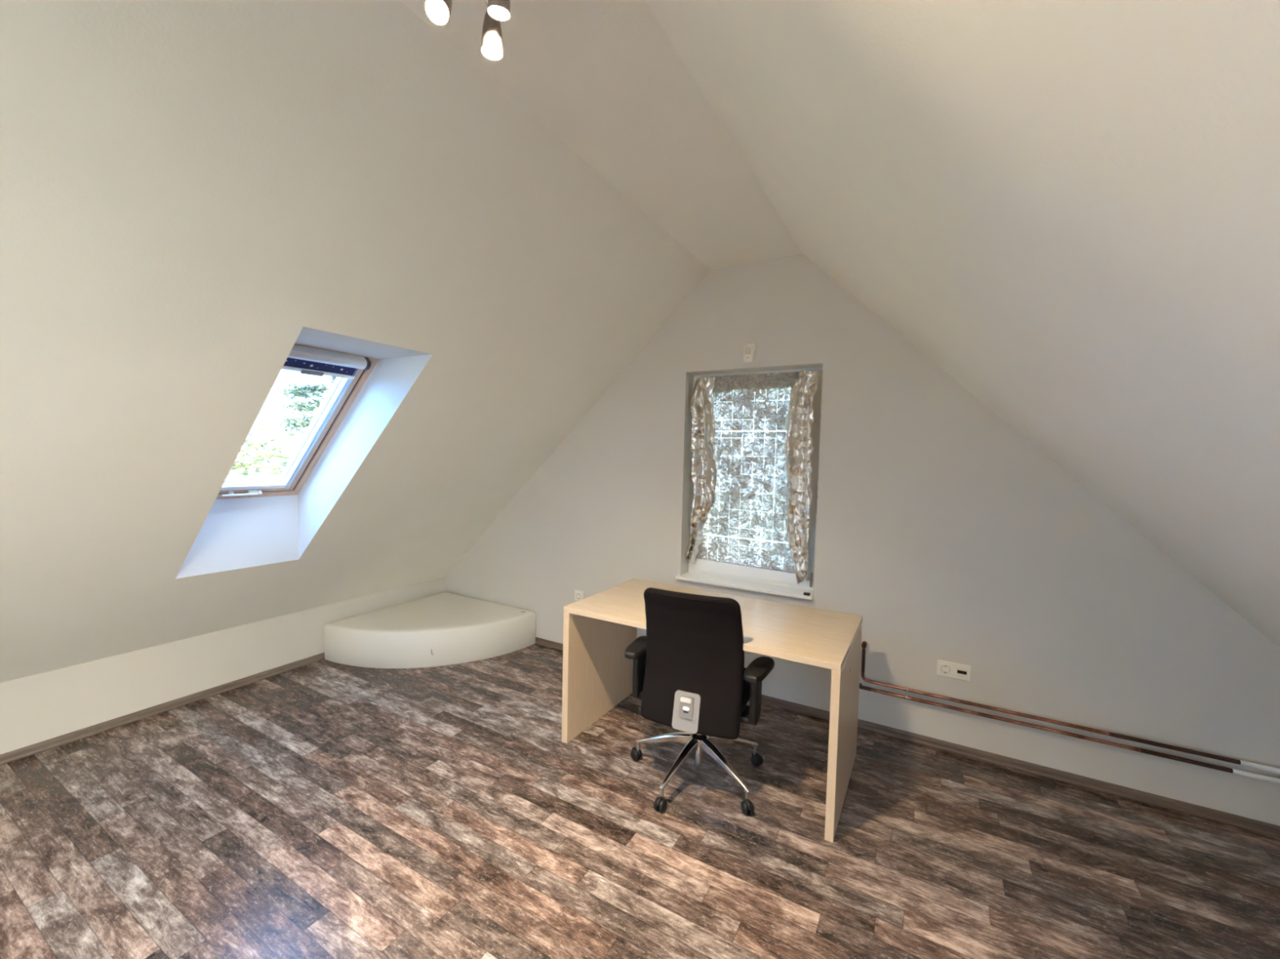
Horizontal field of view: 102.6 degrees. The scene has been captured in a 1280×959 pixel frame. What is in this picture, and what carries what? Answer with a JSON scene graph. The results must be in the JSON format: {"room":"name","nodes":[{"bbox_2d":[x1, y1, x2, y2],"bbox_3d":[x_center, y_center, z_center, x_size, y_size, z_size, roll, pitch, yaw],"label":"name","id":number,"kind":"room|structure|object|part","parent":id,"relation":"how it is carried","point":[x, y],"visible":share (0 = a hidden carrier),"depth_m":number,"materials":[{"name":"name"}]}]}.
{"room":"home office","nodes":[
{"label":"home office","id":0,"kind":"room"},
{"bbox_2d":[0,577,445,755],"bbox_3d":[-3.099,1.183,2.367,0.060,0.439,5.300,3,3,29],"label":"wall","id":1,"kind":"structure","parent":0,"point":[36,708],"depth_m":2.94,"materials":[{"name":"paint"}]},
{"bbox_2d":[0,652,324,765],"bbox_3d":[-3.071,1.331,2.347,0.018,0.046,5.284,3,3,29],"label":"baseboard","id":2,"kind":"structure","parent":1,"relation":"attached to","point":[42,746],"depth_m":2.87,"materials":[{"name":"brown wood"}]},
{"bbox_2d":[0,0,710,683],"bbox_3d":[-1.961,-0.152,1.672,2.484,2.348,5.300,3,3,29],"label":"ceiling","id":3,"kind":"structure","parent":0,"point":[188,188],"depth_m":1.81,"materials":[{"name":"paint"}]},
{"bbox_2d":[215,343,379,499],"bbox_3d":[-1.862,-0.292,2.614,0.875,0.835,0.603,3,3,29],"label":"window","id":4,"kind":"structure","parent":3,"relation":"attached to","point":[362,376],"depth_m":2.80,"materials":[{"name":"brown wood"}]},
{"bbox_3d":[-2.151,0.074,2.771,0.020,0.032,0.185,-45,-19,23],"label":"handle","id":5,"kind":"part","parent":4,"relation":"part of","materials":[{"name":"white plastic"}]},
{"bbox_2d":[220,344,371,490],"bbox_3d":[-1.801,-0.273,2.581,0.764,0.706,0.455,3,3,29],"label":"window frame","id":6,"kind":"structure","parent":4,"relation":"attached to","point":[305,360],"depth_m":2.50,"materials":[{"name":"white"}]},
{"bbox_3d":[-2.126,0.042,2.775,0.028,0.010,0.428,-45,-19,23],"label":"rail","id":7,"kind":"part","parent":6,"relation":"part of","materials":[{"name":"white plastic"}]},
{"bbox_3d":[-1.559,-0.507,2.440,0.022,0.012,0.100,-45,-19,23],"label":"pull handle","id":8,"kind":"part","parent":6,"relation":"part of","materials":[{"name":"grey plastic"}]},
{"bbox_3d":[-1.727,-0.264,2.768,0.965,0.014,0.027,-45,-19,23],"label":"rail","id":9,"kind":"part","parent":6,"relation":"part of","materials":[{"name":"white"}]},
{"bbox_2d":[175,326,432,578],"bbox_3d":[-1.661,-0.051,2.509,1.197,1.137,0.579,3,3,29],"label":"skylight recess","id":10,"kind":"structure","parent":3,"relation":"attached to","point":[237,533],"depth_m":2.77,"materials":[{"name":"paint"}]},
{"bbox_2d":[400,0,802,269],"bbox_3d":[-0.602,-1.257,0.860,0.580,0.001,5.300,3,3,29],"label":"ceiling","id":11,"kind":"structure","parent":0,"point":[605,77],"depth_m":1.79,"materials":[{"name":"paint"}]},
{"bbox_2d":[425,0,510,60],"bbox_3d":[-0.401,-1.149,1.157,0.180,0.235,0.238,3,3,29],"label":"ceiling spotlight","id":12,"kind":"object","parent":11,"relation":"attached to","point":[438,11],"visible":1,"depth_m":1.20,"materials":[{"name":"silver metal"}]},
{"bbox_3d":[-0.460,-1.088,1.179,0.042,0.025,0.039,3,3,29],"label":"bulb","id":13,"kind":"part","parent":12,"relation":"part of","materials":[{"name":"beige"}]},
{"bbox_2d":[0,643,1279,958],"bbox_3d":[-0.692,1.500,1.012,5.485,0.050,5.300,3,3,29],"label":"floor","id":14,"kind":"structure","parent":0,"point":[324,809],"depth_m":2.01,"materials":[{"name":"brown wood"}]},
{"bbox_2d":[324,591,535,668],"bbox_3d":[-1.558,1.177,3.906,1.060,0.269,1.060,3,3,29],"label":"platform","id":15,"kind":"object","parent":14,"relation":"on","point":[445,628],"visible":1,"depth_m":3.71,"materials":[{"name":"white"}]},
{"bbox_2d":[624,587,774,815],"bbox_3d":[0.280,0.953,2.442,0.687,0.944,0.661,3,3,23],"label":"office chair","id":16,"kind":"object","parent":14,"relation":"on","point":[690,675],"visible":1,"depth_m":2.25,"materials":[{"name":"black fabric"}]},
{"bbox_3d":[-0.002,0.811,2.482,0.090,0.046,0.282,2,3,18],"label":"armrest","id":17,"kind":"part","parent":16,"relation":"part of","materials":[{"name":"black plastic"}]},
{"bbox_3d":[-0.010,1.338,2.576,0.020,0.057,0.020,3,3,23],"label":"caster stem","id":18,"kind":"part","parent":16,"relation":"part of","materials":[{"name":"silver metal"}]},
{"bbox_3d":[0.096,1.358,2.225,0.020,0.057,0.020,3,3,23],"label":"caster stem","id":19,"kind":"part","parent":16,"relation":"part of","materials":[{"name":"silver metal"}]},
{"bbox_3d":[0.117,1.273,2.528,0.294,0.105,0.042,2,3,19],"label":"leg","id":20,"kind":"part","parent":16,"relation":"part of","materials":[{"name":"silver metal"}]},
{"bbox_3d":[0.177,1.284,2.328,0.042,0.105,0.294,3,4,37],"label":"leg","id":21,"kind":"part","parent":16,"relation":"part of","materials":[{"name":"silver metal"}]},
{"bbox_3d":[0.201,0.967,2.249,0.048,0.018,0.013,3,3,23],"label":"lever","id":22,"kind":"part","parent":16,"relation":"part of","materials":[{"name":"grey plastic"}]},
{"bbox_3d":[0.205,1.017,2.254,0.117,0.155,0.058,3,3,23],"label":"plate","id":23,"kind":"part","parent":16,"relation":"part of","materials":[{"name":"grey plastic"}]},
{"bbox_3d":[0.221,0.796,2.274,0.458,0.616,0.159,3,3,23],"label":"backrest","id":24,"kind":"part","parent":16,"relation":"part of","materials":[{"name":"black fabric"}]},
{"bbox_3d":[0.387,1.289,2.325,0.042,0.105,0.294,-1,3,-35],"label":"leg","id":25,"kind":"part","parent":16,"relation":"part of","materials":[{"name":"silver metal"}]},
{"bbox_3d":[0.452,1.281,2.523,0.294,0.105,0.042,0,3,-18],"label":"leg","id":26,"kind":"part","parent":16,"relation":"part of","materials":[{"name":"silver metal"}]},
{"bbox_3d":[0.310,0.987,2.498,0.470,0.076,0.445,3,3,23],"label":"seat","id":27,"kind":"part","parent":16,"relation":"part of","materials":[{"name":"black fabric"}]},
{"bbox_3d":[0.462,1.367,2.220,0.020,0.057,0.020,3,3,23],"label":"caster stem","id":28,"kind":"part","parent":16,"relation":"part of","materials":[{"name":"silver metal"}]},
{"bbox_3d":[0.577,1.352,2.568,0.020,0.057,0.020,3,3,23],"label":"caster stem","id":29,"kind":"part","parent":16,"relation":"part of","materials":[{"name":"silver metal"}]},
{"bbox_3d":[0.523,0.834,2.254,0.090,0.046,0.282,3,3,29],"label":"armrest","id":30,"kind":"part","parent":16,"relation":"part of","materials":[{"name":"black plastic"}]},
{"bbox_2d":[561,578,862,843],"bbox_3d":[0.366,1.050,2.689,1.373,0.730,0.727,3,3,29],"label":"desk","id":31,"kind":"object","parent":14,"relation":"on","point":[598,628],"visible":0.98,"depth_m":2.64,"materials":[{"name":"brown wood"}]},
{"bbox_3d":[-0.215,1.035,3.019,0.036,0.700,0.727,3,3,29],"label":"panel","id":32,"kind":"part","parent":31,"relation":"part of","materials":[{"name":"brown wood"}]},
{"bbox_3d":[0.947,1.095,2.361,0.034,0.700,0.727,3,3,29],"label":"panel","id":33,"kind":"part","parent":31,"relation":"part of","materials":[{"name":"brown wood"}]},
{"bbox_2d":[445,253,1279,826],"bbox_3d":[0.697,0.021,3.333,5.485,2.737,0.200,3,3,29],"label":"wall","id":34,"kind":"structure","parent":0,"point":[953,537],"depth_m":2.76,"materials":[{"name":"paint"}]},
{"bbox_2d":[574,590,583,600],"bbox_3d":[-0.465,0.887,3.901,0.082,0.082,0.014,3,3,29],"label":"wall socket","id":35,"kind":"object","parent":34,"relation":"attached to","point":[579,595],"visible":0.89,"depth_m":3.90,"materials":[{"name":"white plastic"}]},
{"bbox_2d":[675,367,822,599],"bbox_3d":[0.697,-0.005,3.302,0.891,1.388,0.232,3,3,29],"label":"window","id":36,"kind":"structure","parent":34,"relation":"in","point":[704,571],"depth_m":3.31,"materials":[{"name":"white plastic"}]},
{"bbox_2d":[684,377,716,564],"bbox_3d":[0.413,-0.048,3.443,0.204,1.270,0.063,3,3,29],"label":"drape","id":37,"kind":"object","parent":36,"relation":"hanging from","point":[703,472],"visible":1,"depth_m":3.44,"materials":[{"name":"white fabric"}]},
{"bbox_3d":[0.666,0.679,3.308,0.891,0.020,0.167,3,3,29],"label":"sill","id":38,"kind":"part","parent":36,"relation":"part of","materials":[{"name":"white plastic"}]},
{"bbox_2d":[697,371,799,573],"bbox_3d":[0.700,-0.052,3.324,0.708,1.253,0.008,3,3,29],"label":"sheer curtain","id":39,"kind":"object","parent":36,"relation":"attached to","point":[745,525],"visible":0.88,"depth_m":3.32,"materials":[{"name":"white fabric"}]},
{"bbox_3d":[0.739,-0.012,3.356,0.807,1.311,0.067,3,3,29],"label":"sash","id":40,"kind":"part","parent":36,"relation":"part of","materials":[{"name":"white plastic"}]},
{"bbox_2d":[783,369,822,583],"bbox_3d":[0.976,-0.008,3.122,0.214,1.301,0.066,3,3,29],"label":"drape","id":41,"kind":"object","parent":36,"relation":"hanging from","point":[802,441],"visible":0.98,"depth_m":3.12,"materials":[{"name":"white fabric"}]},
{"bbox_2d":[743,343,755,362],"bbox_3d":[0.677,-0.784,3.175,0.066,0.113,0.043,3,3,29],"label":"sensor","id":42,"kind":"object","parent":34,"relation":"attached to","point":[748,350],"visible":1,"depth_m":3.16,"materials":[{"name":"white plastic"}]},
{"bbox_2d":[535,637,1279,839],"bbox_3d":[0.612,1.368,3.304,5.485,0.046,0.018,3,3,29],"label":"baseboard","id":43,"kind":"structure","parent":34,"relation":"attached to","point":[1231,820],"depth_m":2.51,"materials":[{"name":"brown wood"}]},
{"bbox_2d":[936,659,971,681],"bbox_3d":[1.653,1.007,2.703,0.153,0.082,0.014,3,3,29],"label":"wall socket","id":44,"kind":"object","parent":34,"relation":"attached to","point":[950,669],"visible":1,"depth_m":2.70,"materials":[{"name":"white plastic"}]},
{"bbox_2d":[859,683,1279,784],"bbox_3d":[2.117,1.221,2.430,2.016,0.020,0.044,3,3,29],"label":"copper pipe","id":45,"kind":"object","parent":34,"relation":"attached to","point":[1232,771],"visible":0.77,"depth_m":2.40,"materials":[{"name":"brown metal"}]},
{"bbox_2d":[861,641,1279,773],"bbox_3d":[2.126,1.076,2.419,2.002,0.223,0.046,3,3,29],"label":"copper pipe","id":46,"kind":"object","parent":34,"relation":"attached to","point":[864,645],"visible":1,"depth_m":2.43,"materials":[{"name":"brown metal"}]},
{"bbox_2d":[644,0,1279,648],"bbox_3d":[0.676,-0.018,0.179,2.421,2.348,5.300,3,3,29],"label":"ceiling","id":47,"kind":"structure","parent":0,"point":[1070,209],"depth_m":0.86,"materials":[{"name":"paint"}]},
{"label":"outside","id":48,"kind":"structure","parent":0,"visible":0},
{"label":"floor","id":49,"kind":"structure","parent":48,"visible":0},
{"bbox_2d":[227,426,302,475],"bbox_3d":[-9.575,2.193,10.854,5.760,7.198,6.126,3,3,29],"label":"leafy tree","id":50,"kind":"object","parent":49,"relation":"on","point":[264,454],"visible":0.07,"depth_m":11.60,"materials":[{"name":"green plant"}]},
{"bbox_2d":[264,376,336,474],"bbox_3d":[-11.056,-0.413,17.751,6.012,11.644,5.806,3,3,29],"label":"conifer tree","id":51,"kind":"object","parent":49,"relation":"on","point":[300,404],"visible":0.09,"depth_m":17.25,"materials":[{"name":"green plant"}]}
]}

